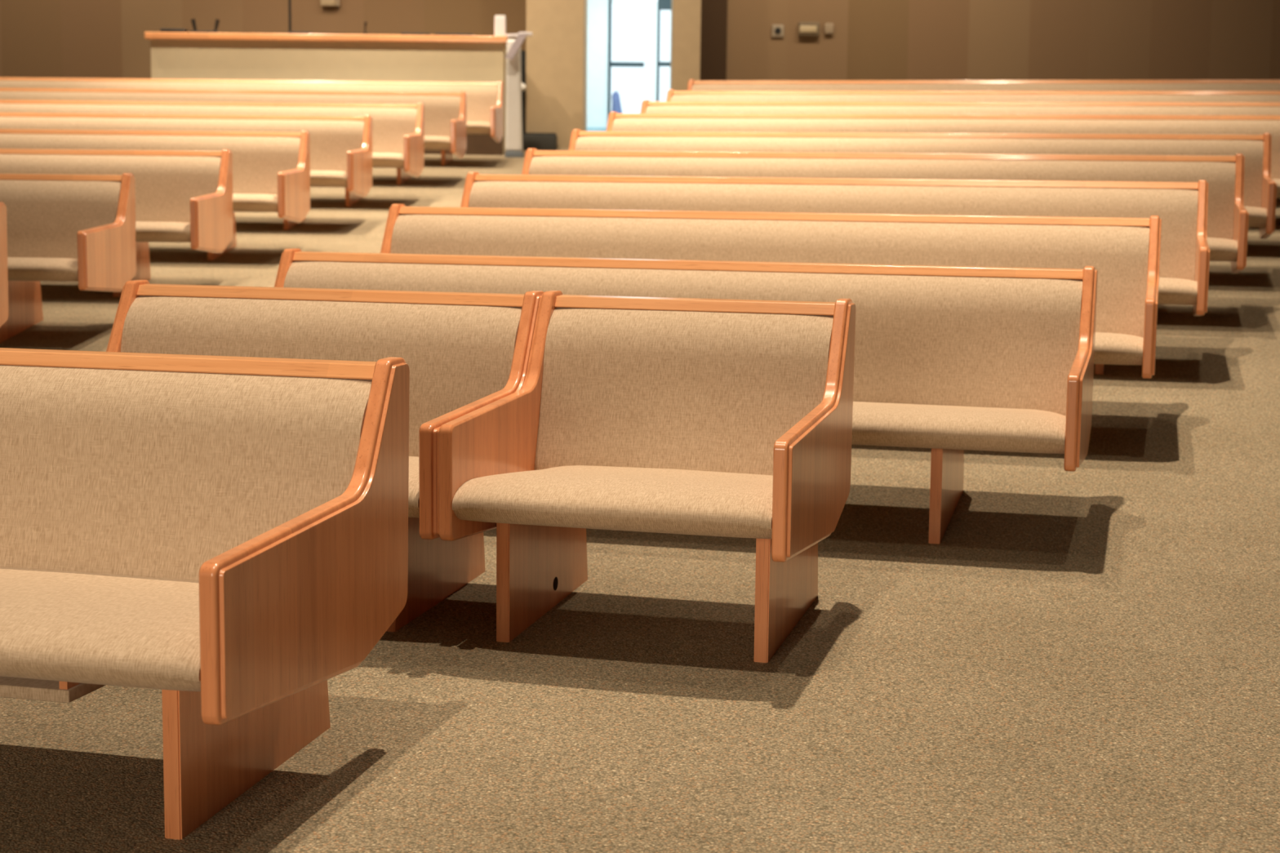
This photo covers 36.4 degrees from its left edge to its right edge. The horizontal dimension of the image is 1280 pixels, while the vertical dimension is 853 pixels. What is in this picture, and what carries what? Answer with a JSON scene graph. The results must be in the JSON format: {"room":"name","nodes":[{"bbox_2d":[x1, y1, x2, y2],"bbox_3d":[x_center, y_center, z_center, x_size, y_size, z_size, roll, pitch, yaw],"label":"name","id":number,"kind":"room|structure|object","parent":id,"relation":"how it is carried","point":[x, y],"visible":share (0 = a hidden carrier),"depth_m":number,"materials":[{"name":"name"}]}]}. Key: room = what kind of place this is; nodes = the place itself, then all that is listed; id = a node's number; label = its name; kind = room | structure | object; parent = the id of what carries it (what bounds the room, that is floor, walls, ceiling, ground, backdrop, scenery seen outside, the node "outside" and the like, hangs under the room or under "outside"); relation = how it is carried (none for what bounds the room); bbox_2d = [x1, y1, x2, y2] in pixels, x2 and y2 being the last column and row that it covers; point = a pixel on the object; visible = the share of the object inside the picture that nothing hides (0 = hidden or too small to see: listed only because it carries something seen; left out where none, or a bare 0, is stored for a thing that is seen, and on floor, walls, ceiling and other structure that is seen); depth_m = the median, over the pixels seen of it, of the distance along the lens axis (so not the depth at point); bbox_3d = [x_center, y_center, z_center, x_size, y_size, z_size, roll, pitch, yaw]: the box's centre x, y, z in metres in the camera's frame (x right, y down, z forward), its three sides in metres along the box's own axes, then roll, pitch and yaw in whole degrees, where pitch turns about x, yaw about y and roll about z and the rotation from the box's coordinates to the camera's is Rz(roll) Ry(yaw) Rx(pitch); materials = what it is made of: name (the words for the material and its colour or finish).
{"room":"house of worship","nodes":[
{"label":"house of worship","id":0,"kind":"room"},
{"bbox_2d":[586,0,608,127],"bbox_3d":[-1.269,-5.191,25.208,1.744,2.915,0.120,1,7,0],"label":"door frame","id":1,"kind":"structure","parent":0,"point":[597,10],"depth_m":25.21,"materials":[{"name":"white paint"}]},
{"bbox_2d":[586,127,606,131],"bbox_3d":[-1.290,-3.816,25.313,1.734,0.160,0.020,1,7,0],"label":"baseboard","id":2,"kind":"structure","parent":1,"relation":"attached to","point":[588,129],"depth_m":25.30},
{"bbox_2d":[608,0,657,116],"bbox_3d":[-0.097,-4.633,25.197,0.627,1.837,0.140,1,7,0],"label":"door","id":3,"kind":"structure","parent":1,"relation":"in","point":[653,30],"depth_m":25.16,"materials":[{"name":"grey paint"}]},
{"bbox_2d":[0,147,1279,852],"bbox_3d":[0.007,-0.621,8.338,22.000,2.576,28.700,1,7,0],"label":"floor","id":4,"kind":"structure","parent":0,"point":[1085,660],"depth_m":4.61,"materials":[{"name":"carpet"}]},
{"bbox_2d":[0,201,8,327],"bbox_3d":[-4.427,-0.562,8.567,3.018,0.871,0.922,1,7,1],"label":"pew","id":5,"kind":"object","parent":4,"relation":"on","point":[3,230],"visible":1,"depth_m":8.90,"materials":[{"name":"brown wood"}]},
{"bbox_2d":[0,173,136,342],"bbox_3d":[-4.410,-0.888,10.003,3.418,0.862,0.922,1,7,1],"label":"pew","id":6,"kind":"object","parent":4,"relation":"on","point":[81,228],"visible":0.95,"depth_m":10.20,"materials":[{"name":"beige fabric"}]},
{"bbox_2d":[7,257,78,281],"bbox_3d":[-4.413,-0.821,9.887,3.329,0.123,0.675,1,7,1],"label":"seat cushion","id":7,"kind":"object","parent":6,"relation":"on","point":[19,268],"depth_m":9.55,"materials":[{"name":"beige fabric"}]},
{"bbox_2d":[0,179,121,258],"bbox_3d":[-4.401,-1.084,10.277,3.329,0.456,0.215,1,7,1],"label":"cushion","id":8,"kind":"object","parent":6,"relation":"on","point":[45,218],"depth_m":10.21,"materials":[{"name":"beige fabric"}]},
{"bbox_2d":[0,148,232,297],"bbox_3d":[-4.394,-1.223,11.455,3.818,0.862,0.922,1,7,1],"label":"pew","id":9,"kind":"object","parent":4,"relation":"on","point":[182,196],"visible":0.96,"depth_m":11.67,"materials":[{"name":"beige fabric"}]},
{"bbox_2d":[0,154,221,222],"bbox_3d":[-4.387,-1.418,11.729,3.729,0.456,0.215,1,7,1],"label":"cushion","id":10,"kind":"object","parent":9,"relation":"on","point":[165,184],"depth_m":11.68,"materials":[{"name":"beige fabric"}]},
{"bbox_2d":[135,221,191,242],"bbox_3d":[-4.397,-1.155,11.339,3.729,0.123,0.675,1,7,1],"label":"seat cushion","id":11,"kind":"object","parent":9,"relation":"on","point":[145,231],"depth_m":11.00,"materials":[{"name":"beige fabric"}]},
{"bbox_2d":[0,128,310,260],"bbox_3d":[-4.323,-1.562,12.928,4.118,0.862,0.922,1,7,1],"label":"pew","id":12,"kind":"object","parent":4,"relation":"on","point":[271,170],"visible":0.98,"depth_m":13.15,"materials":[{"name":"beige fabric"}]},
{"bbox_2d":[0,133,300,195],"bbox_3d":[-4.315,-1.757,13.202,4.029,0.456,0.215,1,7,1],"label":"cushion","id":13,"kind":"object","parent":12,"relation":"on","point":[258,159],"depth_m":13.16,"materials":[{"name":"beige fabric"}]},
{"bbox_2d":[232,193,277,212],"bbox_3d":[-4.327,-1.494,12.812,4.029,0.123,0.675,1,7,1],"label":"seat cushion","id":14,"kind":"object","parent":12,"relation":"on","point":[242,202],"depth_m":12.47,"materials":[{"name":"beige fabric"}]},
{"bbox_2d":[0,112,372,230],"bbox_3d":[-4.311,-1.920,14.487,4.518,0.862,0.922,1,7,1],"label":"pew","id":15,"kind":"object","parent":4,"relation":"on","point":[341,146],"visible":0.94,"depth_m":14.72,"materials":[{"name":"beige fabric"}]},
{"bbox_2d":[0,116,364,171],"bbox_3d":[-4.303,-2.116,14.761,4.429,0.456,0.215,1,7,1],"label":"cushion","id":16,"kind":"object","parent":15,"relation":"on","point":[331,138],"depth_m":14.73,"materials":[{"name":"beige fabric"}]},
{"bbox_2d":[310,169,346,186],"bbox_3d":[-4.315,-1.853,14.371,4.429,0.123,0.675,1,7,1],"label":"seat cushion","id":17,"kind":"object","parent":15,"relation":"on","point":[318,178],"depth_m":14.02,"materials":[{"name":"beige fabric"}]},
{"bbox_2d":[0,347,409,839],"bbox_3d":[-1.249,0.304,3.957,1.318,0.864,0.922,3,8,15],"label":"pew","id":18,"kind":"object","parent":4,"relation":"on","point":[225,536],"visible":1,"depth_m":4.07,"materials":[{"name":"beige fabric"}]},
{"bbox_2d":[0,567,200,691],"bbox_3d":[-1.281,0.370,3.845,1.229,0.123,0.675,3,8,15],"label":"seat cushion","id":19,"kind":"object","parent":18,"relation":"on","point":[129,627],"depth_m":3.51,"materials":[{"name":"beige fabric"}]},
{"bbox_2d":[0,364,372,581],"bbox_3d":[-1.171,0.110,4.221,1.229,0.456,0.215,3,8,15],"label":"cushion","id":20,"kind":"object","parent":18,"relation":"on","point":[151,472],"depth_m":4.14,"materials":[{"name":"beige fabric"}]},
{"bbox_2d":[0,99,424,206],"bbox_3d":[-4.278,-2.257,15.952,4.918,0.863,0.922,1,7,1],"label":"pew","id":21,"kind":"object","parent":4,"relation":"on","point":[397,129],"visible":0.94,"depth_m":16.19,"materials":[{"name":"beige fabric"}]},
{"bbox_2d":[0,103,417,153],"bbox_3d":[-4.269,-2.453,16.226,4.829,0.456,0.215,1,7,1],"label":"cushion","id":22,"kind":"object","parent":21,"relation":"on","point":[390,122],"depth_m":16.20,"materials":[{"name":"beige fabric"}]},
{"bbox_2d":[372,152,404,168],"bbox_3d":[-4.282,-2.190,15.836,4.829,0.123,0.675,1,7,1],"label":"seat cushion","id":23,"kind":"object","parent":21,"relation":"on","point":[380,160],"depth_m":15.48,"materials":[{"name":"beige fabric"}]},
{"bbox_2d":[0,87,466,185],"bbox_3d":[-4.271,-2.644,17.629,5.318,0.863,0.922,1,7,1],"label":"pew","id":24,"kind":"object","parent":4,"relation":"on","point":[445,113],"visible":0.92,"depth_m":17.88,"materials":[{"name":"brown wood"}]},
{"bbox_2d":[0,90,460,137],"bbox_3d":[-4.263,-2.840,17.903,5.229,0.456,0.215,1,7,1],"label":"cushion","id":25,"kind":"object","parent":24,"relation":"on","point":[440,108],"depth_m":17.89,"materials":[{"name":"beige fabric"}]},
{"bbox_2d":[424,135,450,150],"bbox_3d":[-4.275,-2.577,17.513,5.229,0.123,0.675,1,7,1],"label":"seat cushion","id":26,"kind":"object","parent":24,"relation":"on","point":[431,142],"depth_m":17.16,"materials":[{"name":"beige fabric"}]},
{"bbox_2d":[0,76,503,165],"bbox_3d":[-4.306,-3.053,19.400,5.818,0.863,0.922,1,7,1],"label":"pew","id":27,"kind":"object","parent":4,"relation":"on","point":[485,100],"visible":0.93,"depth_m":19.66,"materials":[{"name":"brown wood"}]},
{"bbox_2d":[0,80,497,122],"bbox_3d":[-4.297,-3.249,19.674,5.729,0.456,0.215,1,7,1],"label":"cushion","id":28,"kind":"object","parent":27,"relation":"on","point":[481,96],"depth_m":19.67,"materials":[{"name":"beige fabric"}]},
{"bbox_2d":[466,120,490,134],"bbox_3d":[-4.309,-2.986,19.284,5.729,0.123,0.675,1,7,1],"label":"seat cushion","id":29,"kind":"object","parent":27,"relation":"on","point":[482,127],"depth_m":18.92,"materials":[{"name":"beige fabric"}]},
{"bbox_2d":[288,0,291,31],"bbox_3d":[-3.820,-3.966,21.275,0.280,1.743,0.280,1,7,0],"label":"microphone stand","id":30,"kind":"object","parent":4,"relation":"on","point":[289,1],"visible":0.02,"depth_m":21.20,"materials":[{"name":"black metal"}]},
{"bbox_2d":[106,280,543,631],"bbox_3d":[-1.024,0.063,5.394,1.320,0.866,0.922,3,8,15],"label":"pew","id":31,"kind":"object","parent":4,"relation":"on","point":[464,353],"visible":0.38,"depth_m":5.58,"materials":[{"name":"beige fabric"}]},
{"bbox_2d":[120,295,521,457],"bbox_3d":[-0.943,-0.132,5.657,1.230,0.456,0.215,3,8,15],"label":"cushion","id":32,"kind":"object","parent":31,"relation":"on","point":[459,352],"depth_m":5.60,"materials":[{"name":"beige fabric"}]},
{"bbox_2d":[408,456,418,517],"bbox_3d":[-1.057,0.128,5.282,1.230,0.123,0.675,3,8,15],"label":"seat cushion","id":33,"kind":"object","parent":31,"relation":"on","point":[413,488],"depth_m":4.85,"materials":[{"name":"beige fabric"}]},
{"bbox_2d":[144,31,509,155],"bbox_3d":[-3.267,-3.581,21.242,3.762,1.243,1.960,1,7,0],"label":"booth","id":34,"kind":"object","parent":4,"relation":"on","point":[174,55],"visible":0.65,"depth_m":20.28,"materials":[{"name":"beige paint"}]},
{"bbox_2d":[160,28,189,32],"bbox_3d":[-4.875,-4.141,20.397,0.260,0.045,0.200,1,7,0],"label":"laptop","id":35,"kind":"object","parent":34,"relation":"on","point":[161,29],"visible":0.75,"depth_m":20.30,"materials":[{"name":"black plastic"}]},
{"bbox_2d":[189,18,220,32],"bbox_3d":[-4.552,-4.191,20.390,0.306,0.155,0.120,1,7,0],"label":"receiver","id":36,"kind":"object","parent":34,"relation":"on","point":[217,21],"visible":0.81,"depth_m":20.37,"materials":[{"name":"black plastic"}]},
{"bbox_2d":[288,31,312,33],"bbox_3d":[-3.557,-4.123,20.438,0.228,0.030,0.240,1,7,0],"label":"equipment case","id":37,"kind":"object","parent":34,"relation":"on","point":[289,32],"visible":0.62,"depth_m":20.32,"materials":[{"name":"black plastic"}]},
{"bbox_2d":[144,31,509,45],"bbox_3d":[-3.261,-4.070,20.449,3.762,0.072,0.510,1,7,0],"label":"countertop","id":38,"kind":"structure","parent":34,"relation":"on","point":[148,35],"depth_m":20.20,"materials":[{"name":"brown wood"}]},
{"bbox_2d":[360,21,368,34],"bbox_3d":[-2.878,-4.168,20.391,0.089,0.146,0.089,1,7,0],"label":"gooseneck microphone","id":39,"kind":"object","parent":34,"relation":"on","point":[365,22],"visible":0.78,"depth_m":20.37,"materials":[{"name":"black plastic"}]},
{"bbox_2d":[400,32,432,35],"bbox_3d":[-2.343,-4.109,20.438,0.308,0.030,0.240,1,7,0],"label":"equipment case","id":40,"kind":"object","parent":34,"relation":"on","point":[403,33],"visible":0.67,"depth_m":20.32,"materials":[{"name":"black plastic"}]},
{"bbox_2d":[434,32,473,35],"bbox_3d":[-1.944,-4.105,20.438,0.399,0.030,0.240,1,7,0],"label":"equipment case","id":41,"kind":"object","parent":34,"relation":"on","point":[435,33],"visible":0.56,"depth_m":20.32,"materials":[{"name":"black plastic"}]},
{"bbox_2d":[494,14,506,35],"bbox_3d":[-1.462,-4.186,20.356,0.115,0.222,0.100,1,7,0],"label":"tissue box","id":42,"kind":"object","parent":34,"relation":"on","point":[500,20],"visible":0.9,"depth_m":20.31,"materials":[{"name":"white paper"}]},
{"bbox_2d":[505,33,518,37],"bbox_3d":[-1.323,-4.091,20.355,0.170,0.037,0.086,1,7,0],"label":"pile","id":43,"kind":"object","parent":34,"relation":"on","point":[508,35],"visible":0.8,"depth_m":20.32,"materials":[{"name":"white paper"}]},
{"bbox_2d":[505,39,524,157],"bbox_3d":[-1.299,-3.386,20.176,0.185,1.226,0.180,1,7,0],"label":"cabinet","id":44,"kind":"object","parent":4,"relation":"on","point":[513,116],"visible":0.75,"depth_m":20.11,"materials":[{"name":"white paint"}]},
{"bbox_2d":[505,31,532,59],"bbox_3d":[-1.243,-3.905,19.973,0.280,0.280,0.070,1,7,0],"label":"brochure rack","id":45,"kind":"object","parent":44,"relation":"attached to","point":[522,36],"visible":1,"depth_m":19.94,"materials":[{"name":"plastic"}]},
{"bbox_2d":[522,132,557,150],"bbox_3d":[-1.081,-3.082,21.081,0.360,0.190,0.300,1,7,0],"label":"case","id":46,"kind":"object","parent":4,"relation":"on","point":[540,141],"visible":0.91,"depth_m":20.93,"materials":[{"name":"black plastic"}]},
{"bbox_2d":[436,290,855,662],"bbox_3d":[0.041,0.113,5.089,0.888,0.870,0.922,3,8,15],"label":"pew","id":47,"kind":"object","parent":4,"relation":"on","point":[709,417],"visible":1,"depth_m":5.24,"materials":[{"name":"beige fabric"}]},
{"bbox_2d":[452,465,773,538],"bbox_3d":[0.008,0.176,4.977,0.798,0.123,0.675,3,8,15],"label":"seat cushion","id":48,"kind":"object","parent":47,"relation":"on","point":[736,501],"depth_m":4.72,"materials":[{"name":"beige fabric"}]},
{"bbox_2d":[534,307,833,475],"bbox_3d":[0.122,-0.084,5.351,0.798,0.456,0.215,3,8,15],"label":"cushion","id":49,"kind":"object","parent":47,"relation":"on","point":[701,389],"depth_m":5.32,"materials":[{"name":"beige fabric"}]},
{"bbox_2d":[274,248,1097,544],"bbox_3d":[-0.008,-0.127,6.532,2.945,0.853,0.922,3,8,15],"label":"pew","id":50,"kind":"object","parent":4,"relation":"on","point":[949,361],"visible":0.55,"depth_m":6.51,"materials":[{"name":"beige fabric"}]},
{"bbox_2d":[283,260,1082,416],"bbox_3d":[0.072,-0.316,6.796,2.856,0.456,0.215,3,8,15],"label":"cushion","id":51,"kind":"object","parent":50,"relation":"on","point":[954,337],"depth_m":6.54,"materials":[{"name":"beige fabric"}]},
{"bbox_2d":[851,401,1066,453],"bbox_3d":[-0.041,-0.056,6.421,2.856,0.123,0.675,3,8,15],"label":"seat cushion","id":52,"kind":"object","parent":50,"relation":"on","point":[1025,427],"depth_m":5.86,"materials":[{"name":"beige fabric"}]},
{"bbox_2d":[380,204,1161,378],"bbox_3d":[0.384,-0.435,7.837,3.280,0.863,0.922,3,8,15],"label":"pew","id":53,"kind":"object","parent":4,"relation":"on","point":[1125,252],"visible":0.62,"depth_m":8.00,"materials":[{"name":"beige fabric"}]},
{"bbox_2d":[390,213,1149,337],"bbox_3d":[0.462,-0.629,8.101,3.190,0.456,0.215,3,8,15],"label":"cushion","id":54,"kind":"object","parent":53,"relation":"on","point":[1118,249],"depth_m":8.01,"materials":[{"name":"beige fabric"}]},
{"bbox_2d":[1093,332,1143,365],"bbox_3d":[0.352,-0.368,7.725,3.190,0.123,0.675,3,8,15],"label":"seat cushion","id":55,"kind":"object","parent":53,"relation":"on","point":[1110,348],"depth_m":7.05,"materials":[{"name":"beige fabric"}]},
{"bbox_2d":[460,172,1209,374],"bbox_3d":[0.772,-0.743,9.132,3.622,0.863,0.922,3,8,15],"label":"pew","id":56,"kind":"object","parent":4,"relation":"on","point":[1181,207],"visible":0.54,"depth_m":9.29,"materials":[{"name":"beige fabric"}]},
{"bbox_2d":[468,180,1198,280],"bbox_3d":[0.849,-0.937,9.396,3.533,0.456,0.215,3,8,15],"label":"cushion","id":57,"kind":"object","parent":56,"relation":"on","point":[1176,203],"depth_m":9.29,"materials":[{"name":"beige fabric"}]},
{"bbox_2d":[1157,277,1197,305],"bbox_3d":[0.740,-0.676,9.020,3.533,0.123,0.675,3,8,15],"label":"seat cushion","id":58,"kind":"object","parent":56,"relation":"on","point":[1171,291],"depth_m":8.30,"materials":[{"name":"beige fabric"}]},
{"bbox_2d":[521,148,1248,273],"bbox_3d":[1.156,-1.041,10.383,3.950,0.863,0.922,3,8,15],"label":"pew","id":59,"kind":"object","parent":4,"relation":"on","point":[1228,218],"visible":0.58,"depth_m":10.54,"materials":[{"name":"beige fabric"}]},
{"bbox_2d":[528,155,1235,239],"bbox_3d":[1.233,-1.235,10.647,3.860,0.456,0.215,3,8,15],"label":"cushion","id":60,"kind":"object","parent":59,"relation":"on","point":[1219,171],"depth_m":10.54,"materials":[{"name":"beige fabric"}]},
{"bbox_2d":[1206,237,1237,261],"bbox_3d":[1.124,-0.975,10.271,3.860,0.123,0.675,3,8,15],"label":"seat cushion","id":61,"kind":"object","parent":59,"relation":"on","point":[1221,249],"depth_m":9.51,"materials":[{"name":"beige fabric"}]},
{"bbox_2d":[568,128,1276,239],"bbox_3d":[1.535,-1.344,11.660,4.285,0.863,0.922,3,8,15],"label":"pew","id":62,"kind":"object","parent":4,"relation":"on","point":[1260,189],"visible":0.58,"depth_m":11.80,"materials":[{"name":"beige fabric"}]},
{"bbox_2d":[574,136,1263,207],"bbox_3d":[1.612,-1.538,11.924,4.195,0.456,0.215,3,8,15],"label":"cushion","id":63,"kind":"object","parent":62,"relation":"on","point":[1251,147],"depth_m":11.82,"materials":[{"name":"beige fabric"}]},
{"bbox_2d":[1244,206,1266,227],"bbox_3d":[1.503,-1.278,11.548,4.195,0.123,0.675,3,8,15],"label":"seat cushion","id":64,"kind":"object","parent":62,"relation":"on","point":[1257,215],"depth_m":10.74,"materials":[{"name":"beige fabric"}]},
{"bbox_2d":[606,111,1279,198],"bbox_3d":[1.940,-1.635,12.830,4.668,0.886,0.922,3,8,15],"label":"pew","id":65,"kind":"object","parent":4,"relation":"on","point":[728,122],"visible":0.19,"depth_m":13.08,"materials":[{"name":"beige fabric"}]},
{"bbox_2d":[611,118,1279,178],"bbox_3d":[2.017,-1.840,13.093,4.579,0.456,0.215,3,8,15],"label":"cushion","id":66,"kind":"object","parent":65,"relation":"on","point":[1046,126],"depth_m":13.02,"materials":[{"name":"beige fabric"}]},
{"bbox_2d":[1271,178,1279,198],"bbox_3d":[1.908,-1.580,12.716,4.579,0.123,0.675,3,8,15],"label":"seat cushion","id":67,"kind":"object","parent":65,"relation":"on","point":[1277,180],"depth_m":11.89,"materials":[{"name":"beige fabric"}]},
{"bbox_2d":[640,99,1279,115],"bbox_3d":[2.342,-1.916,14.009,5.018,0.886,0.922,3,8,15],"label":"pew","id":68,"kind":"object","parent":4,"relation":"on","point":[647,106],"visible":0.19,"depth_m":14.31,"materials":[{"name":"brown wood"}]},
{"bbox_2d":[645,105,1279,115],"bbox_3d":[2.420,-2.121,14.271,4.929,0.456,0.215,3,8,15],"label":"cushion","id":69,"kind":"object","parent":68,"relation":"on","point":[811,109],"depth_m":14.26,"materials":[{"name":"beige fabric"}]},
{"bbox_2d":[666,88,1279,102],"bbox_3d":[2.797,-2.205,15.218,5.518,0.886,0.922,3,8,15],"label":"pew","id":70,"kind":"object","parent":4,"relation":"on","point":[672,95],"visible":0.23,"depth_m":15.56,"materials":[{"name":"brown wood"}]},
{"bbox_2d":[671,94,1279,102],"bbox_3d":[2.875,-2.410,15.480,5.429,0.456,0.215,3,8,15],"label":"cushion","id":71,"kind":"object","parent":70,"relation":"on","point":[886,98],"depth_m":15.51,"materials":[{"name":"beige fabric"}]},
{"bbox_2d":[687,79,1279,90],"bbox_3d":[3.444,-2.535,16.589,6.418,0.887,0.922,3,8,15],"label":"pew","id":72,"kind":"object","parent":4,"relation":"on","point":[802,85],"visible":0.27,"depth_m":17.01,"materials":[{"name":"brown wood"}]},
{"bbox_2d":[691,83,1279,90],"bbox_3d":[3.522,-2.740,16.852,6.329,0.456,0.215,3,8,15],"label":"cushion","id":73,"kind":"object","parent":72,"relation":"on","point":[695,86],"depth_m":16.99,"materials":[{"name":"beige fabric"}]},
{"bbox_2d":[0,0,1279,80],"bbox_3d":[0.073,-6.446,22.062,22.000,7.600,0.200,1,7,0],"label":"wall","id":74,"kind":"structure","parent":0,"point":[870,39],"depth_m":22.21,"materials":[{"name":"brown paint"}]},
{"bbox_2d":[320,0,340,6],"bbox_3d":[-3.520,-4.890,22.124,0.210,0.220,0.080,1,7,0],"label":"speaker box","id":75,"kind":"object","parent":74,"relation":"attached to","point":[323,2],"visible":1,"depth_m":22.10,"materials":[{"name":"beige plastic"}]},
{"bbox_2d":[520,50,525,134],"bbox_3d":[-1.298,-3.663,21.699,0.122,0.980,1.228,1,7,0],"label":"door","id":76,"kind":"structure","parent":74,"relation":"in","point":[522,52],"depth_m":21.22,"materials":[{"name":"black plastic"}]},
{"bbox_2d":[525,0,587,148],"bbox_3d":[-0.895,-6.536,21.497,0.630,7.300,1.300,1,7,0],"label":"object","id":77,"kind":"structure","parent":74,"relation":"attached to","point":[557,49],"depth_m":21.18,"materials":[{"name":"beige paint"}]},
{"bbox_2d":[670,0,701,90],"bbox_3d":[0.532,-6.520,21.497,0.305,7.300,1.300,1,7,0],"label":"trim","id":78,"kind":"structure","parent":74,"relation":"attached to","point":[686,15],"depth_m":21.15,"materials":[{"name":"beige paint"}]},
{"bbox_2d":[699,0,727,80],"bbox_3d":[0.856,-6.619,21.913,0.320,7.200,0.050,1,7,0],"label":"trim","id":79,"kind":"structure","parent":74,"relation":"attached to","point":[713,25],"depth_m":22.17,"materials":[{"name":"brown wood"}]},
{"bbox_2d":[771,24,783,36],"bbox_3d":[1.570,-4.509,22.185,0.136,0.140,0.042,1,7,0],"label":"thermostat","id":80,"kind":"object","parent":74,"relation":"attached to","point":[777,30],"visible":1,"depth_m":22.17,"materials":[{"name":"plastic"}]},
{"bbox_2d":[798,22,819,35],"bbox_3d":[1.924,-4.526,22.160,0.240,0.155,0.085,1,7,0],"label":"emergency light","id":81,"kind":"object","parent":74,"relation":"attached to","point":[805,28],"visible":1,"depth_m":22.13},
{"bbox_2d":[824,22,833,34],"bbox_3d":[2.153,-4.533,22.177,0.100,0.120,0.050,1,7,0],"label":"wall box","id":82,"kind":"object","parent":74,"relation":"attached to","point":[828,27],"visible":1,"depth_m":22.15,"materials":[{"name":"beige plastic"}]},
{"bbox_3d":[0.041,-3.553,24.397,4.400,0.100,3.900,1,7,0],"label":"floor","id":83,"kind":"structure","parent":0,"visible":0},
{"bbox_2d":[611,90,622,113],"bbox_3d":[-0.295,-3.990,24.946,0.140,0.620,0.140,1,7,0],"label":"chair","id":84,"kind":"object","parent":83,"relation":"on","point":[616,106],"visible":0.65,"depth_m":24.88,"materials":[{"name":"blue plastic"}]},
{"bbox_3d":[0.927,-5.166,25.208,2.663,2.915,0.120,1,7,0],"label":"door","id":85,"kind":"structure","parent":0,"visible":0},
{"bbox_2d":[656,0,671,101],"bbox_3d":[0.416,-5.159,25.169,0.387,2.900,0.080,1,7,0],"label":"window","id":86,"kind":"structure","parent":85,"relation":"attached to","point":[661,4],"depth_m":25.16,"materials":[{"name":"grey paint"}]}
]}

